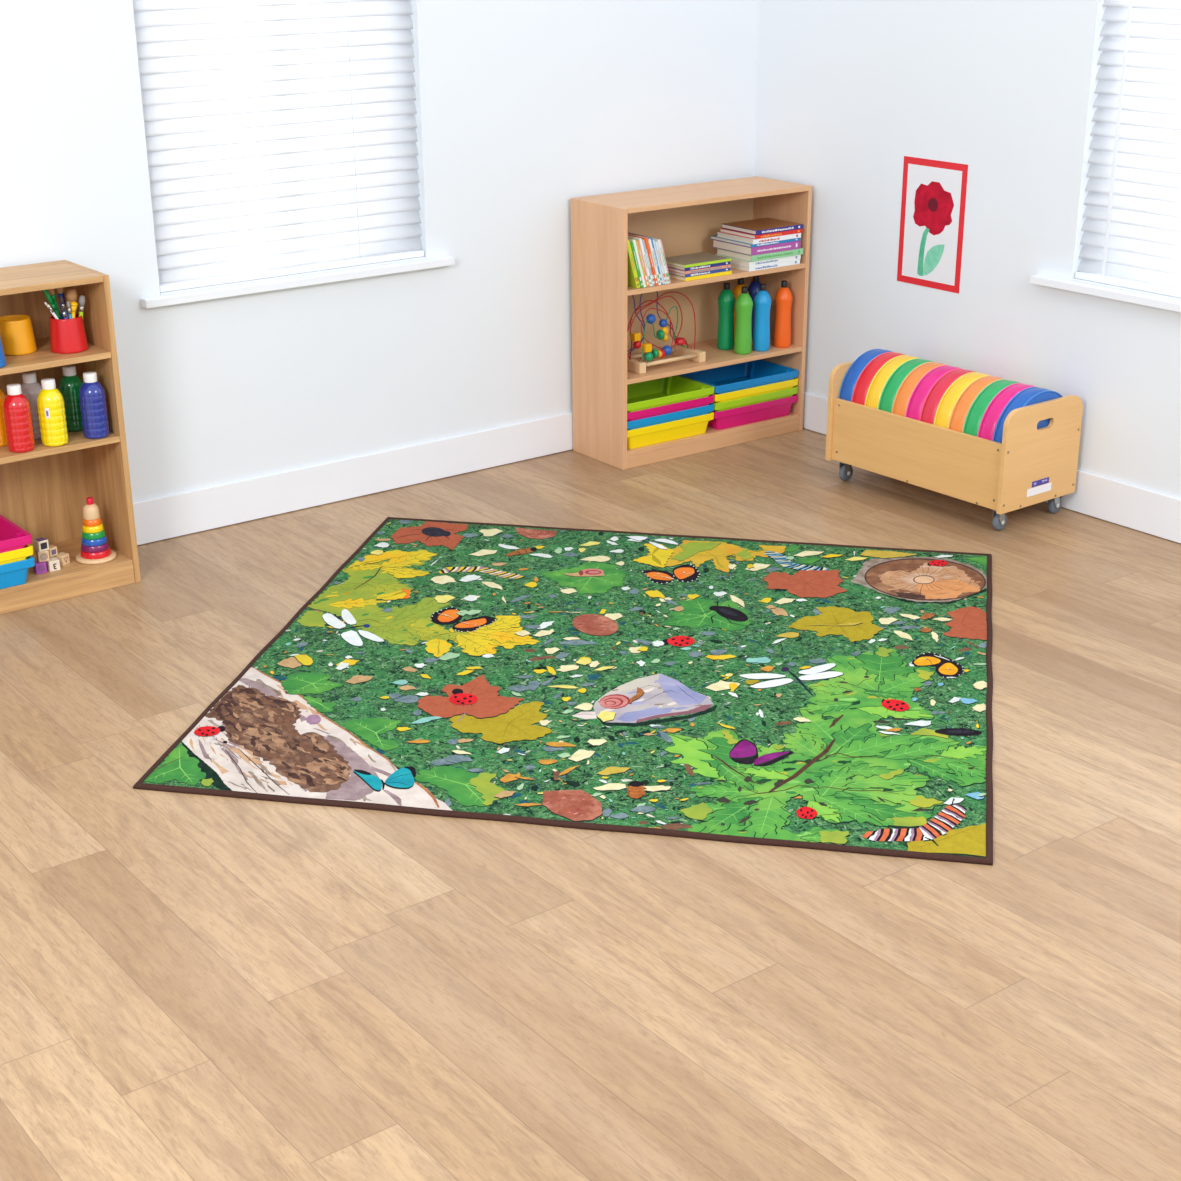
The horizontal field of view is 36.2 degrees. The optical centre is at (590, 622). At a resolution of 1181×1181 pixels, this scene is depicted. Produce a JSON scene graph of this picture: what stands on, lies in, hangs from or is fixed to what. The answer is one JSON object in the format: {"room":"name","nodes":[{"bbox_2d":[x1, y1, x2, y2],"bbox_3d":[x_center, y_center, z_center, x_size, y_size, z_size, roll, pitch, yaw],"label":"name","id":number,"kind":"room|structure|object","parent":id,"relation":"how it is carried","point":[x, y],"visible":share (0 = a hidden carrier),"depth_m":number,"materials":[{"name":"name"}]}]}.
{"room":"children's room","nodes":[
{"label":"children's room","id":0,"kind":"room"},
{"bbox_2d":[0,0,758,502],"bbox_3d":[-2.214,-1.226,5.041,7.432,2.450,0.200,-16,27,-34],"label":"wall","id":1,"kind":"structure","parent":0,"point":[525,108],"depth_m":6.20,"materials":[{"name":"paint"}]},
{"bbox_2d":[132,0,423,291],"bbox_3d":[-0.984,-1.738,5.759,0.987,1.241,0.060,-16,27,-34],"label":"blind","id":2,"kind":"object","parent":1,"relation":"attached to","point":[281,135],"visible":1,"depth_m":5.80,"materials":[{"name":"white"}]},
{"bbox_2d":[141,256,454,308],"bbox_3d":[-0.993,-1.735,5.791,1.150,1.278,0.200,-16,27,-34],"label":"windowsill","id":3,"kind":"structure","parent":1,"relation":"in","point":[243,289],"depth_m":5.92,"materials":[{"name":"paint"}]},
{"bbox_2d":[133,412,572,544],"bbox_3d":[-2.223,-0.104,5.334,7.232,0.144,0.012,-16,27,-34],"label":"baseboard","id":4,"kind":"structure","parent":1,"relation":"attached to","point":[184,513],"depth_m":6.30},
{"bbox_2d":[0,428,1180,1180],"bbox_3d":[-0.130,1.219,2.273,8.500,0.050,8.150,-16,27,-34],"label":"floor","id":5,"kind":"structure","parent":0,"point":[194,987],"depth_m":3.67,"materials":[{"name":"brown wood"}]},
{"bbox_2d":[0,260,140,614],"bbox_3d":[-1.838,-0.507,5.259,0.890,0.948,0.313,-17,27,-35],"label":"bookcase","id":6,"kind":"object","parent":5,"relation":"on","point":[44,490],"visible":0.66,"depth_m":5.46,"materials":[{"name":"brown wood"}]},
{"bbox_2d":[0,337,5,367],"bbox_3d":[-1.720,-0.777,5.122,0.108,0.100,0.108,-16,27,-34],"label":"paint pot","id":7,"kind":"object","parent":6,"relation":"on","point":[2,356],"visible":1,"depth_m":5.12,"materials":[{"name":"blue plastic"}]},
{"bbox_2d":[0,389,6,446],"bbox_3d":[-1.744,-0.617,5.284,0.077,0.194,0.077,17,28,36],"label":"paint bottle","id":8,"kind":"object","parent":6,"relation":"on","point":[3,441],"visible":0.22,"depth_m":5.27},
{"bbox_2d":[0,556,34,588],"bbox_3d":[-1.898,-0.149,5.331,0.424,0.077,0.298,-16,27,-35],"label":"tray","id":9,"kind":"object","parent":6,"relation":"on","point":[12,574],"visible":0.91,"depth_m":5.31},
{"bbox_2d":[0,544,32,564],"bbox_3d":[-1.898,-0.183,5.317,0.424,0.077,0.298,-16,27,-35],"label":"tray","id":10,"kind":"object","parent":9,"relation":"on","point":[19,554],"visible":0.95,"depth_m":5.29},
{"bbox_2d":[0,514,31,552],"bbox_3d":[-1.899,-0.216,5.304,0.424,0.077,0.298,-16,27,-35],"label":"tray","id":11,"kind":"object","parent":10,"relation":"on","point":[12,536],"visible":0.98,"depth_m":5.33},
{"bbox_2d":[2,383,34,452],"bbox_3d":[-1.660,-0.595,5.229,0.077,0.194,0.077,-10,24,-23],"label":"paint bottle","id":12,"kind":"object","parent":6,"relation":"on","point":[16,407],"visible":1,"depth_m":5.21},
{"bbox_2d":[0,315,36,355],"bbox_3d":[-1.684,-0.844,5.288,0.108,0.100,0.108,-16,27,-34],"label":"paint pot","id":13,"kind":"object","parent":6,"relation":"on","point":[16,331],"visible":0.94,"depth_m":5.25,"materials":[{"name":"orange plastic"}]},
{"bbox_2d":[21,372,41,439],"bbox_3d":[-1.656,-0.646,5.356,0.077,0.194,0.077,-10,24,-23],"label":"paint bottle","id":14,"kind":"object","parent":6,"relation":"on","point":[30,387],"visible":0.33,"depth_m":5.32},
{"bbox_2d":[33,561,46,573],"bbox_3d":[-1.658,-0.167,5.432,0.032,0.032,0.033,-13,25,-28],"label":"block","id":15,"kind":"object","parent":6,"relation":"on","point":[40,567],"visible":0.97,"depth_m":5.42,"materials":[{"name":"purple"}]},
{"bbox_2d":[36,550,49,561],"bbox_3d":[-1.650,-0.203,5.434,0.032,0.032,0.033,-11,24,-24],"label":"block","id":16,"kind":"object","parent":15,"relation":"on","point":[43,556],"visible":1,"depth_m":5.42,"materials":[{"name":"beige"}]},
{"bbox_2d":[33,537,48,551],"bbox_3d":[-1.651,-0.235,5.423,0.032,0.033,0.033,-20,29,-39],"label":"block","id":17,"kind":"object","parent":16,"relation":"on","point":[41,544],"visible":1,"depth_m":5.41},
{"bbox_2d":[37,378,67,446],"bbox_3d":[-1.579,-0.618,5.285,0.077,0.194,0.077,-10,24,-23],"label":"paint bottle","id":18,"kind":"object","parent":6,"relation":"on","point":[50,401],"visible":1,"depth_m":5.26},
{"bbox_2d":[46,557,59,571],"bbox_3d":[-1.624,-0.175,5.452,0.032,0.032,0.033,-14,26,-31],"label":"block","id":19,"kind":"object","parent":6,"relation":"on","point":[53,564],"visible":1,"depth_m":5.44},
{"bbox_2d":[54,552,69,565],"bbox_3d":[-1.611,-0.194,5.497,0.033,0.032,0.032,10,24,25],"label":"block","id":20,"kind":"object","parent":6,"relation":"on","point":[63,557],"visible":0.91,"depth_m":5.49,"materials":[{"name":"brown"}]},
{"bbox_2d":[50,313,87,353],"bbox_3d":[-1.537,-0.852,5.305,0.108,0.100,0.108,-16,27,-34],"label":"paint pot","id":21,"kind":"object","parent":6,"relation":"on","point":[67,336],"visible":0.93,"depth_m":5.27,"materials":[{"name":"red plastic"}]},
{"bbox_2d":[43,290,61,318],"bbox_3d":[-1.556,-0.893,5.284,0.077,0.180,0.014,-16,27,-34],"label":"paintbrush","id":22,"kind":"object","parent":21,"relation":"in","point":[46,292],"visible":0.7,"depth_m":5.25,"materials":[{"name":"plastic"}]},
{"bbox_2d":[47,289,60,315],"bbox_3d":[-1.564,-0.902,5.298,0.049,0.186,0.024,-16,27,-34],"label":"brush","id":23,"kind":"object","parent":21,"relation":"in","point":[51,291],"visible":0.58,"depth_m":5.26,"materials":[{"name":"plastic"}]},
{"bbox_2d":[56,287,65,318],"bbox_3d":[-1.547,-0.906,5.297,0.024,0.193,0.030,-16,27,-34],"label":"brush","id":24,"kind":"object","parent":21,"relation":"in","point":[60,291],"visible":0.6,"depth_m":5.27,"materials":[{"name":"plastic"}]},
{"bbox_2d":[61,305,66,318],"bbox_3d":[-1.529,-0.867,5.279,0.012,0.133,0.042,7,23,18],"label":"paintbrush","id":25,"kind":"object","parent":21,"relation":"in","point":[62,306],"visible":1,"depth_m":5.25,"materials":[{"name":"metal"}]},
{"bbox_2d":[60,296,67,318],"bbox_3d":[-1.531,-0.880,5.279,0.012,0.157,0.042,8,23,20],"label":"paintbrush","id":26,"kind":"object","parent":21,"relation":"in","point":[61,298],"visible":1,"depth_m":5.24,"materials":[{"name":"plastic"}]},
{"bbox_2d":[67,301,71,318],"bbox_3d":[-1.518,-0.873,5.280,0.012,0.143,0.032,0,22,1],"label":"paintbrush","id":27,"kind":"object","parent":21,"relation":"in","point":[68,302],"visible":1,"depth_m":5.25,"materials":[{"name":"metal"}]},
{"bbox_2d":[66,288,76,318],"bbox_3d":[-1.519,-0.892,5.289,0.043,0.173,0.033,-16,27,-34],"label":"brush","id":28,"kind":"object","parent":21,"relation":"in","point":[71,295],"visible":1,"depth_m":5.25,"materials":[{"name":"brown wood"}]},
{"bbox_2d":[70,301,77,317],"bbox_3d":[-1.514,-0.871,5.282,0.040,0.139,0.023,-4,22,-9],"label":"paintbrush","id":29,"kind":"object","parent":21,"relation":"in","point":[73,304],"visible":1,"depth_m":5.26,"materials":[{"name":"yellow"}]},
{"bbox_2d":[79,295,84,317],"bbox_3d":[-1.498,-0.888,5.308,0.038,0.151,0.020,1,22,4],"label":"paintbrush","id":30,"kind":"object","parent":21,"relation":"in","point":[81,298],"visible":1,"depth_m":5.28,"materials":[{"name":"plastic"}]},
{"bbox_2d":[58,365,82,431],"bbox_3d":[-1.560,-0.678,5.434,0.077,0.194,0.077,-10,24,-23],"label":"paint bottle","id":31,"kind":"object","parent":6,"relation":"on","point":[69,385],"visible":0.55,"depth_m":5.40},
{"bbox_2d":[79,371,108,438],"bbox_3d":[-1.476,-0.648,5.357,0.077,0.194,0.077,-16,27,-34],"label":"paint bottle","id":32,"kind":"object","parent":6,"relation":"on","point":[92,397],"visible":1,"depth_m":5.33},
{"bbox_2d":[76,497,116,564],"bbox_3d":[-1.521,-0.289,5.515,0.122,0.196,0.122,-16,27,-34],"label":"stacking toy","id":33,"kind":"object","parent":6,"relation":"on","point":[95,548],"visible":1,"depth_m":5.50,"materials":[{"name":"multicoloured wood"}]},
{"bbox_3d":[-1.644,-0.193,5.497,0.032,0.032,0.032,15,26,33],"label":"block","id":34,"kind":"object","parent":6,"relation":"on","visible":0},
{"bbox_2d":[48,545,57,556],"bbox_3d":[-1.637,-0.217,5.474,0.028,0.028,0.028,16,27,35],"label":"block","id":35,"kind":"object","parent":34,"relation":"on","point":[52,550],"visible":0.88,"depth_m":5.46,"materials":[{"name":"beige"}]},
{"bbox_2d":[133,517,992,864],"bbox_3d":[0.095,0.085,5.014,2.016,0.012,2.038,4,22,11],"label":"rug","id":36,"kind":"object","parent":5,"relation":"on","point":[818,696],"visible":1,"depth_m":4.75,"materials":[{"name":"green fabric"}]},
{"bbox_2d":[571,176,811,469],"bbox_3d":[0.383,-1.148,6.824,0.890,0.948,0.318,-16,26,-33],"label":"bookcase","id":37,"kind":"object","parent":5,"relation":"on","point":[685,218],"visible":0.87,"depth_m":6.74,"materials":[{"name":"brown wood"}]},
{"bbox_2d":[628,244,638,287],"bbox_3d":[0.105,-1.290,6.452,0.059,0.173,0.150,-16,26,-33],"label":"book","id":38,"kind":"object","parent":37,"relation":"on","point":[632,279],"visible":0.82,"depth_m":6.42,"materials":[{"name":"paper"}]},
{"bbox_2d":[628,240,639,287],"bbox_3d":[0.110,-1.295,6.459,0.060,0.176,0.150,-16,26,-33],"label":"book","id":39,"kind":"object","parent":37,"relation":"on","point":[628,240],"visible":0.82,"depth_m":6.40,"materials":[{"name":"paper"}]},
{"bbox_2d":[630,241,642,287],"bbox_3d":[0.121,-1.293,6.463,0.058,0.170,0.150,-16,26,-33],"label":"book","id":40,"kind":"object","parent":37,"relation":"on","point":[631,242],"visible":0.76,"depth_m":6.41,"materials":[{"name":"paper"}]},
{"bbox_2d":[628,238,645,287],"bbox_3d":[0.130,-1.297,6.465,0.060,0.176,0.150,-16,26,-33],"label":"book","id":41,"kind":"object","parent":37,"relation":"on","point":[629,239],"visible":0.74,"depth_m":6.40,"materials":[{"name":"paper"}]},
{"bbox_2d":[630,238,646,286],"bbox_3d":[0.135,-1.300,6.475,0.060,0.174,0.150,-16,26,-33],"label":"book","id":42,"kind":"object","parent":37,"relation":"on","point":[630,238],"visible":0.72,"depth_m":6.42,"materials":[{"name":"paper"}]},
{"bbox_2d":[628,235,651,286],"bbox_3d":[0.153,-1.304,6.481,0.060,0.177,0.150,-16,26,-33],"label":"book","id":43,"kind":"object","parent":37,"relation":"on","point":[632,237],"visible":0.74,"depth_m":6.42,"materials":[{"name":"paper"}]},
{"bbox_2d":[629,235,655,284],"bbox_3d":[0.166,-1.308,6.498,0.059,0.172,0.150,-16,26,-33],"label":"book","id":44,"kind":"object","parent":37,"relation":"on","point":[629,235],"visible":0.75,"depth_m":6.44,"materials":[{"name":"paper"}]},
{"bbox_2d":[628,233,657,284],"bbox_3d":[0.174,-1.312,6.500,0.060,0.177,0.150,-16,26,-33],"label":"book","id":45,"kind":"object","parent":37,"relation":"on","point":[634,235],"visible":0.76,"depth_m":6.44,"materials":[{"name":"paper"}]},
{"bbox_2d":[637,240,648,286],"bbox_3d":[0.143,-1.301,6.482,0.058,0.170,0.150,-16,26,-33],"label":"book","id":46,"kind":"object","parent":37,"relation":"on","point":[638,244],"visible":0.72,"depth_m":6.43,"materials":[{"name":"paper"}]},
{"bbox_2d":[628,232,662,284],"bbox_3d":[0.192,-1.315,6.510,0.060,0.174,0.150,-16,26,-33],"label":"book","id":47,"kind":"object","parent":37,"relation":"on","point":[628,232],"visible":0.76,"depth_m":6.45,"materials":[{"name":"paper"}]},
{"bbox_2d":[642,239,653,285],"bbox_3d":[0.162,-1.304,6.488,0.059,0.172,0.150,-16,26,-33],"label":"book","id":48,"kind":"object","parent":37,"relation":"on","point":[643,242],"visible":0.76,"depth_m":6.43,"materials":[{"name":"paper"}]},
{"bbox_2d":[647,238,660,284],"bbox_3d":[0.186,-1.310,6.503,0.058,0.170,0.150,-16,26,-33],"label":"book","id":49,"kind":"object","parent":37,"relation":"on","point":[649,240],"visible":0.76,"depth_m":6.45,"materials":[{"name":"paper"}]},
{"bbox_2d":[653,240,663,283],"bbox_3d":[0.198,-1.314,6.522,0.057,0.164,0.150,-16,26,-33],"label":"book","id":50,"kind":"object","parent":37,"relation":"on","point":[653,240],"visible":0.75,"depth_m":6.47,"materials":[{"name":"paper"}]},
{"bbox_2d":[654,241,666,283],"bbox_3d":[0.209,-1.312,6.525,0.055,0.158,0.150,-16,26,-33],"label":"book","id":51,"kind":"object","parent":37,"relation":"on","point":[656,242],"visible":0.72,"depth_m":6.47,"materials":[{"name":"paper"}]},
{"bbox_2d":[652,238,669,283],"bbox_3d":[0.219,-1.316,6.526,0.057,0.164,0.150,-16,26,-33],"label":"book","id":52,"kind":"object","parent":37,"relation":"on","point":[654,239],"visible":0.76,"depth_m":6.46,"materials":[{"name":"paper"}]},
{"bbox_2d":[660,239,670,282],"bbox_3d":[0.224,-1.319,6.536,0.056,0.162,0.150,-16,26,-33],"label":"book","id":53,"kind":"object","parent":37,"relation":"on","point":[660,239],"visible":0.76,"depth_m":6.48,"materials":[{"name":"paper"}]},
{"bbox_2d":[627,291,705,373],"bbox_3d":[0.247,-1.094,6.680,0.345,0.284,0.165,-16,26,-33],"label":"bead maze","id":54,"kind":"object","parent":37,"relation":"on","point":[683,352],"visible":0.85,"depth_m":6.66,"materials":[{"name":"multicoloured wood"}]},
{"bbox_2d":[627,412,713,448],"bbox_3d":[0.213,-0.756,6.844,0.424,0.077,0.298,-16,26,-33],"label":"tray","id":55,"kind":"object","parent":37,"relation":"on","point":[673,430],"visible":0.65,"depth_m":6.73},
{"bbox_2d":[627,403,713,429],"bbox_3d":[0.213,-0.787,6.832,0.424,0.077,0.298,-16,26,-33],"label":"tray","id":56,"kind":"object","parent":55,"relation":"on","point":[703,410],"visible":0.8,"depth_m":6.71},
{"bbox_2d":[627,394,713,420],"bbox_3d":[0.213,-0.818,6.819,0.424,0.077,0.298,-16,26,-33],"label":"tray","id":57,"kind":"object","parent":56,"relation":"on","point":[636,415],"visible":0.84,"depth_m":6.70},
{"bbox_2d":[627,375,714,412],"bbox_3d":[0.212,-0.849,6.807,0.424,0.077,0.298,-16,26,-33],"label":"tray","id":58,"kind":"object","parent":57,"relation":"on","point":[672,389],"visible":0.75,"depth_m":6.92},
{"bbox_2d":[669,270,731,280],"bbox_3d":[0.385,-1.296,6.678,0.222,0.012,0.165,-16,26,-33],"label":"book","id":59,"kind":"object","parent":37,"relation":"on","point":[730,271],"visible":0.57,"depth_m":6.61,"materials":[{"name":"paper"}]},
{"bbox_2d":[668,268,729,276],"bbox_3d":[0.382,-1.309,6.676,0.215,0.012,0.165,-16,26,-33],"label":"book","id":60,"kind":"object","parent":59,"relation":"on","point":[723,269],"visible":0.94,"depth_m":6.61,"materials":[{"name":"paper"}]},
{"bbox_2d":[668,264,730,273],"bbox_3d":[0.382,-1.318,6.670,0.218,0.010,0.165,-16,26,-33],"label":"book","id":61,"kind":"object","parent":60,"relation":"on","point":[729,265],"visible":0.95,"depth_m":6.60,"materials":[{"name":"paper"}]},
{"bbox_2d":[667,261,729,270],"bbox_3d":[0.381,-1.331,6.668,0.216,0.012,0.165,-16,26,-33],"label":"book","id":62,"kind":"object","parent":61,"relation":"on","point":[728,262],"visible":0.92,"depth_m":6.60,"materials":[{"name":"paper"}]},
{"bbox_2d":[665,252,730,267],"bbox_3d":[0.382,-1.339,6.660,0.222,0.010,0.165,-16,26,-33],"label":"book","id":63,"kind":"object","parent":62,"relation":"on","point":[701,258],"visible":0.89,"depth_m":6.64,"materials":[{"name":"paper"}]},
{"bbox_2d":[691,266,727,272],"bbox_3d":[0.436,-1.295,6.611,0.178,0.006,0.001,-15,26,-33],"label":"print","id":64,"kind":"object","parent":61,"relation":"on","point":[726,266],"depth_m":6.60},
{"bbox_2d":[717,283,734,349],"bbox_3d":[0.520,-1.177,6.923,0.068,0.254,0.068,-16,27,-34],"label":"bottle","id":65,"kind":"object","parent":37,"relation":"on","point":[726,299],"visible":1,"depth_m":6.91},
{"bbox_2d":[733,278,748,339],"bbox_3d":[0.581,-1.212,7.010,0.068,0.254,0.068,-16,27,-34],"label":"bottle","id":66,"kind":"object","parent":37,"relation":"on","point":[737,290],"visible":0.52,"depth_m":6.96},
{"bbox_2d":[734,286,752,354],"bbox_3d":[0.582,-1.150,6.856,0.068,0.254,0.068,-16,27,-34],"label":"bottle","id":67,"kind":"object","parent":37,"relation":"on","point":[742,342],"visible":1,"depth_m":6.84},
{"bbox_2d":[707,394,797,429],"bbox_3d":[0.557,-0.852,7.078,0.424,0.077,0.298,-16,26,-33],"label":"tray","id":68,"kind":"object","parent":37,"relation":"on","point":[739,416],"visible":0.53,"depth_m":6.96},
{"bbox_2d":[713,386,797,411],"bbox_3d":[0.557,-0.883,7.066,0.424,0.077,0.298,-16,26,-33],"label":"tray","id":69,"kind":"object","parent":68,"relation":"on","point":[732,404],"visible":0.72,"depth_m":6.94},
{"bbox_2d":[712,378,797,402],"bbox_3d":[0.557,-0.914,7.053,0.424,0.077,0.298,-16,26,-33],"label":"tray","id":70,"kind":"object","parent":69,"relation":"on","point":[718,398],"visible":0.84,"depth_m":6.93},
{"bbox_2d":[678,359,798,393],"bbox_3d":[0.557,-0.945,7.041,0.424,0.077,0.298,-16,26,-33],"label":"tray","id":71,"kind":"object","parent":70,"relation":"on","point":[740,376],"visible":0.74,"depth_m":7.14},
{"bbox_2d":[748,275,760,340],"bbox_3d":[0.644,-1.235,7.067,0.068,0.254,0.068,-16,27,-34],"label":"bottle","id":72,"kind":"object","parent":37,"relation":"on","point":[754,287],"visible":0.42,"depth_m":7.02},
{"bbox_2d":[753,284,770,351],"bbox_3d":[0.656,-1.168,6.900,0.068,0.254,0.068,-16,27,-34],"label":"bottle","id":73,"kind":"object","parent":37,"relation":"on","point":[762,300],"visible":1,"depth_m":6.88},
{"bbox_2d":[730,259,799,271],"bbox_3d":[0.635,-1.373,6.862,0.255,0.016,0.200,-16,26,-33],"label":"book","id":74,"kind":"object","parent":37,"relation":"on","point":[792,262],"visible":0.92,"depth_m":6.78,"materials":[{"name":"paper"}]},
{"bbox_2d":[715,254,800,266],"bbox_3d":[0.636,-1.391,6.860,0.258,0.018,0.200,-16,26,-33],"label":"book","id":75,"kind":"object","parent":74,"relation":"on","point":[789,258],"visible":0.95,"depth_m":6.77,"materials":[{"name":"paper"}]},
{"bbox_2d":[717,248,802,261],"bbox_3d":[0.643,-1.411,6.852,0.262,0.023,0.200,-16,26,-33],"label":"book","id":76,"kind":"object","parent":75,"relation":"on","point":[740,256],"visible":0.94,"depth_m":6.78,"materials":[{"name":"paper"}]},
{"bbox_2d":[713,239,800,255],"bbox_3d":[0.630,-1.438,6.849,0.246,0.029,0.225,-16,26,-33],"label":"book","id":77,"kind":"object","parent":76,"relation":"on","point":[792,245],"visible":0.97,"depth_m":6.77,"materials":[{"name":"paper"}]},
{"bbox_2d":[710,235,800,246],"bbox_3d":[0.626,-1.460,6.849,0.248,0.011,0.235,-16,26,-33],"label":"book","id":78,"kind":"object","parent":77,"relation":"on","point":[714,237],"visible":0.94,"depth_m":6.77,"materials":[{"name":"paper"}]},
{"bbox_2d":[717,232,800,243],"bbox_3d":[0.637,-1.469,6.832,0.240,0.017,0.210,-16,26,-33],"label":"book","id":79,"kind":"object","parent":78,"relation":"on","point":[720,234],"visible":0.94,"depth_m":6.76,"materials":[{"name":"paper"}]},
{"bbox_2d":[720,228,802,238],"bbox_3d":[0.645,-1.484,6.828,0.236,0.014,0.205,-16,26,-33],"label":"book","id":80,"kind":"object","parent":79,"relation":"on","point":[742,234],"visible":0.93,"depth_m":6.76,"materials":[{"name":"paper"}]},
{"bbox_2d":[721,217,802,234],"bbox_3d":[0.650,-1.501,6.828,0.234,0.016,0.200,-16,26,-33],"label":"book","id":81,"kind":"object","parent":80,"relation":"on","point":[762,225],"visible":1,"depth_m":6.79,"materials":[{"name":"paper"}]},
{"bbox_2d":[762,226,799,232],"bbox_3d":[0.714,-1.472,6.756,0.191,0.008,0.002,-16,27,-34],"label":"print","id":82,"kind":"object","parent":81,"relation":"on","point":[798,226],"depth_m":6.75},
{"bbox_2d":[757,243,797,251],"bbox_3d":[0.702,-1.406,6.768,0.200,0.015,0.002,-15,26,-33],"label":"print","id":83,"kind":"object","parent":77,"relation":"on","point":[796,243],"depth_m":6.76},
{"bbox_2d":[757,250,799,258],"bbox_3d":[0.708,-1.382,6.780,0.212,0.011,0.003,-16,27,-34],"label":"print","id":84,"kind":"object","parent":76,"relation":"on","point":[798,250],"depth_m":6.77},
{"bbox_2d":[755,261,796,269],"bbox_3d":[0.699,-1.345,6.791,0.207,0.008,0.002,-15,26,-33],"label":"print","id":85,"kind":"object","parent":74,"relation":"on","point":[795,261],"depth_m":6.77},
{"bbox_2d":[774,280,792,347],"bbox_3d":[0.743,-1.191,6.955,0.068,0.254,0.068,-16,27,-34],"label":"bottle","id":86,"kind":"object","parent":37,"relation":"on","point":[783,298],"visible":1,"depth_m":6.94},
{"bbox_2d":[825,352,1082,529],"bbox_3d":[1.241,-0.637,6.245,0.384,0.421,0.805,-17,27,-35],"label":"trolley","id":87,"kind":"object","parent":5,"relation":"on","point":[1031,465],"visible":0.88,"depth_m":6.02,"materials":[{"name":"brown wood"}]},
{"bbox_2d":[839,349,891,400],"bbox_3d":[1.028,-0.813,6.476,0.333,0.333,0.063,-17,27,-35],"label":"round cushion","id":88,"kind":"object","parent":87,"relation":"on","point":[848,384],"visible":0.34,"depth_m":6.37,"materials":[{"name":"blue fabric"}]},
{"bbox_2d":[851,352,904,404],"bbox_3d":[1.067,-0.794,6.429,0.333,0.333,0.063,-17,27,-35],"label":"round cushion","id":89,"kind":"object","parent":87,"relation":"on","point":[862,385],"visible":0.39,"depth_m":6.33,"materials":[{"name":"red fabric"}]},
{"bbox_2d":[865,355,919,408],"bbox_3d":[1.107,-0.776,6.383,0.333,0.333,0.063,-16,27,-35],"label":"round cushion","id":90,"kind":"object","parent":87,"relation":"on","point":[876,387],"visible":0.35,"depth_m":6.28,"materials":[{"name":"yellow fabric"}]},
{"bbox_2d":[878,359,932,412],"bbox_3d":[1.146,-0.757,6.336,0.333,0.333,0.063,-17,27,-35],"label":"round cushion","id":91,"kind":"object","parent":87,"relation":"on","point":[895,380],"visible":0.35,"depth_m":6.23,"materials":[{"name":"green fabric"}]},
{"bbox_2d":[892,362,945,415],"bbox_3d":[1.185,-0.739,6.289,0.333,0.333,0.063,-17,27,-35],"label":"round cushion","id":92,"kind":"object","parent":87,"relation":"on","point":[903,395],"visible":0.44,"depth_m":6.19,"materials":[{"name":"orange fabric"}]},
{"bbox_2d":[905,365,961,419],"bbox_3d":[1.224,-0.720,6.242,0.333,0.333,0.063,-16,27,-35],"label":"round cushion","id":93,"kind":"object","parent":87,"relation":"on","point":[917,399],"visible":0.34,"depth_m":6.14,"materials":[{"name":"fabric"}]},
{"bbox_2d":[919,369,977,423],"bbox_3d":[1.264,-0.702,6.196,0.333,0.333,0.063,-17,27,-35],"label":"round cushion","id":94,"kind":"object","parent":87,"relation":"on","point":[929,408],"visible":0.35,"depth_m":6.09,"materials":[{"name":"red fabric"}]},
{"bbox_2d":[934,372,989,427],"bbox_3d":[1.303,-0.683,6.149,0.333,0.333,0.063,-16,27,-35],"label":"round cushion","id":95,"kind":"object","parent":87,"relation":"on","point":[945,407],"visible":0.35,"depth_m":6.04,"materials":[{"name":"yellow fabric"}]},
{"bbox_2d":[948,376,1005,432],"bbox_3d":[1.342,-0.665,6.102,0.333,0.333,0.063,-17,27,-35],"label":"round cushion","id":96,"kind":"object","parent":87,"relation":"on","point":[959,413],"visible":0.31,"depth_m":6.00,"materials":[{"name":"orange fabric"}]},
{"bbox_2d":[963,379,1019,436],"bbox_3d":[1.382,-0.646,6.056,0.333,0.333,0.063,-17,27,-35],"label":"round cushion","id":97,"kind":"object","parent":87,"relation":"on","point":[975,414],"visible":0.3,"depth_m":5.95,"materials":[{"name":"green fabric"}]},
{"bbox_2d":[978,383,1035,440],"bbox_3d":[1.421,-0.628,6.009,0.333,0.333,0.063,-16,27,-35],"label":"round cushion","id":98,"kind":"object","parent":87,"relation":"on","point":[991,416],"visible":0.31,"depth_m":5.91,"materials":[{"name":"fabric"}]},
{"bbox_2d":[993,387,1062,442],"bbox_3d":[1.460,-0.609,5.962,0.333,0.333,0.063,-17,27,-35],"label":"round cushion","id":99,"kind":"object","parent":87,"relation":"on","point":[1032,395],"visible":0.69,"depth_m":5.87,"materials":[{"name":"blue fabric"}]},
{"bbox_2d":[754,0,1180,498],"bbox_3d":[2.542,-1.152,4.788,0.200,2.450,6.000,-16,27,-34],"label":"wall","id":100,"kind":"structure","parent":0,"point":[846,90],"depth_m":6.20,"materials":[{"name":"paint"}]},
{"bbox_2d":[897,156,967,293],"bbox_3d":[1.206,-1.409,6.386,0.002,0.444,0.298,-16,27,-34],"label":"flower painting","id":101,"kind":"object","parent":100,"relation":"attached to","point":[933,201],"visible":1,"depth_m":6.38,"materials":[{"name":"white paper"}]},
{"bbox_2d":[803,392,1180,542],"bbox_3d":[2.467,-0.058,5.152,0.012,0.144,5.988,-16,27,-34],"label":"baseboard","id":102,"kind":"structure","parent":100,"relation":"attached to","point":[1117,502],"depth_m":6.01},
{"bbox_2d":[1030,274,1180,312],"bbox_3d":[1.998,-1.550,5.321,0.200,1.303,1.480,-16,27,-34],"label":"windowsill","id":103,"kind":"structure","parent":100,"relation":"in","point":[1079,287],"depth_m":5.82,"materials":[{"name":"paint"}]},
{"bbox_2d":[1075,0,1180,297],"bbox_3d":[1.973,-1.558,5.303,0.060,1.266,1.179,-16,27,-34],"label":"blind","id":104,"kind":"object","parent":100,"relation":"attached to","point":[1131,239],"visible":1,"depth_m":5.68,"materials":[{"name":"white"}]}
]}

